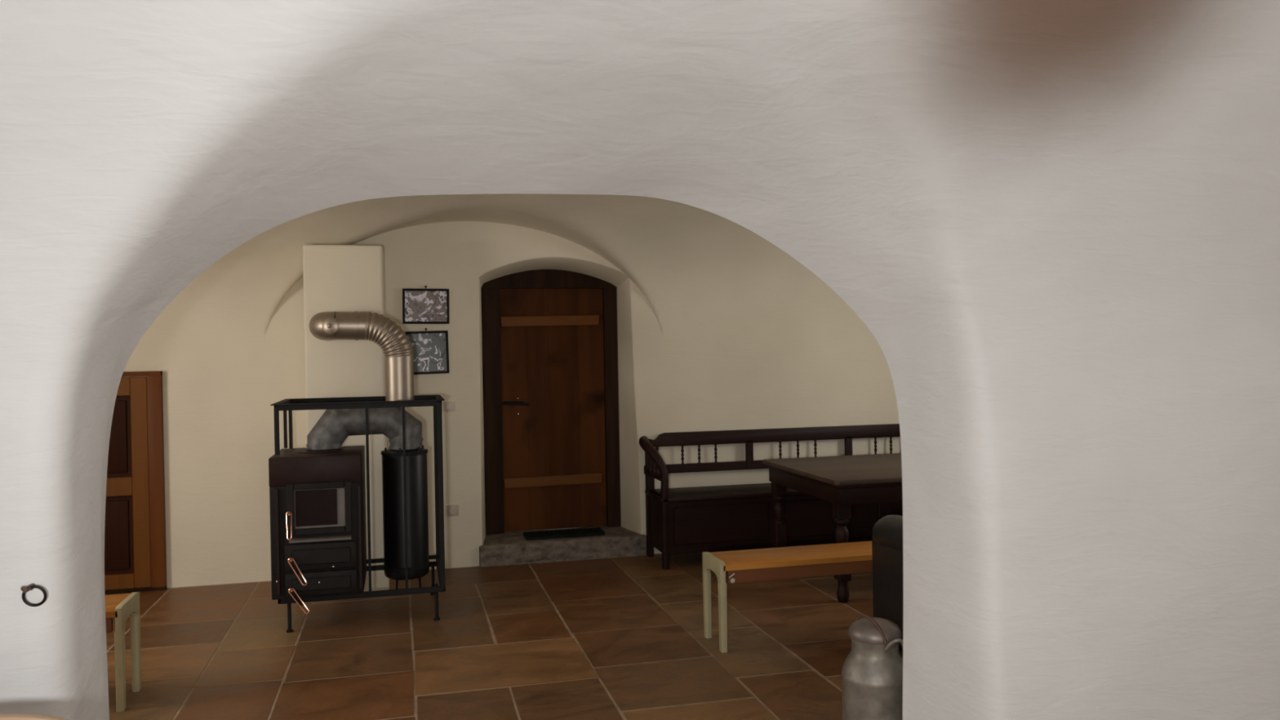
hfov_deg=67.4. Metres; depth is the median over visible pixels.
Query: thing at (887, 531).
leather armchair
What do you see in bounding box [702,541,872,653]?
bench
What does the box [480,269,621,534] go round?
door
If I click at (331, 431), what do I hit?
flue pipe
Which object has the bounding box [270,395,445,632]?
stand
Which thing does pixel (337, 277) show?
chimney
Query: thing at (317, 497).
wood stove
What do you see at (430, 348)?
framed picture
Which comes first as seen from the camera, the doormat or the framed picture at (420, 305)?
the framed picture at (420, 305)
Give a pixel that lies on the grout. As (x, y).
(494, 639)
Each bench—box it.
[104,591,141,711]
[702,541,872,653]
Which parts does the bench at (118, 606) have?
seat, leg, frame, leg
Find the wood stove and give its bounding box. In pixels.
[268,445,366,613]
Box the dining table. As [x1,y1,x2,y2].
[762,453,902,603]
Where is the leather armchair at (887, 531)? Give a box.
[871,515,902,650]
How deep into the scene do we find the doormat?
7.08 m
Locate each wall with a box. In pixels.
[0,0,1279,719]
[121,221,901,588]
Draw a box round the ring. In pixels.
[20,582,46,606]
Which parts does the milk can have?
lid, handle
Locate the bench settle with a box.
[639,423,902,569]
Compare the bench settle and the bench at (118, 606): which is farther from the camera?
the bench settle
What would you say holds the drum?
on the stand
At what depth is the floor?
4.88 m
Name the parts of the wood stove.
copper handle, copper handle, copper handle, glass pane, fire door, plate, ash door, ash drawer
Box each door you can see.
[104,371,167,594]
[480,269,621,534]
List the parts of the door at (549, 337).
latch plate, handle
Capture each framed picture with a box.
[402,285,448,324]
[404,328,449,374]
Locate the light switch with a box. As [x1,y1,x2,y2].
[444,401,455,411]
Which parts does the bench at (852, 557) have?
leg, frame, leg, seat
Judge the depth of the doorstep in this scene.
6.95 m
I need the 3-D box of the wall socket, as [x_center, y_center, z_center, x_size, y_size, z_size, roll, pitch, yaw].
[-1.315,1.060,6.761,0.076,0.076,0.013,-1,0,-14]
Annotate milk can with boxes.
[840,613,902,719]
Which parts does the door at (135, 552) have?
panel, panel, casing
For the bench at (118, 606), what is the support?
on the floor
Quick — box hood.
[268,445,364,487]
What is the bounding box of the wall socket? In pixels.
[447,504,458,515]
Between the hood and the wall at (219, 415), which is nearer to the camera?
the hood
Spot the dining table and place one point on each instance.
(842, 481)
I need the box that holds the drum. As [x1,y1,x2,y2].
[381,444,430,580]
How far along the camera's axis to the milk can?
3.62 m
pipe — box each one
[306,407,422,449]
[308,311,413,400]
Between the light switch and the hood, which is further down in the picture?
the hood
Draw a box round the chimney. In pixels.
[302,244,389,591]
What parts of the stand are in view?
leg, frame rail, plate, frame rail, leg, leg, plate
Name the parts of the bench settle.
leg, post, armrest, arm rail, panel, leg, rail, seat, post, rail, panel, post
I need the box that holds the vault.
[137,193,873,345]
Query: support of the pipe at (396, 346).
attached to the flue pipe at (331, 431)
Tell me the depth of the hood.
5.22 m
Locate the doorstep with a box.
[479,525,646,567]
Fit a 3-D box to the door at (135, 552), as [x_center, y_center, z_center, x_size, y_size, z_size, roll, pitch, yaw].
[-3.566,0.796,6.179,0.920,1.430,0.050,-1,0,-14]
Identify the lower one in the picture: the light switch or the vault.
the light switch
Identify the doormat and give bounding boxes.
[522,527,604,539]
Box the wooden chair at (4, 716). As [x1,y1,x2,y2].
[0,713,67,719]
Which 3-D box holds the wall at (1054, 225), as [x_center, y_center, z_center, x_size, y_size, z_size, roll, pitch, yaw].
[0.134,-0.022,2.357,7.600,3.000,1.791,-1,0,-14]
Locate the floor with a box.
[104,540,902,719]
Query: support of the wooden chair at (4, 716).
on the floor
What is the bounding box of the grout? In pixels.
[106,543,872,719]
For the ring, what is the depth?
2.36 m

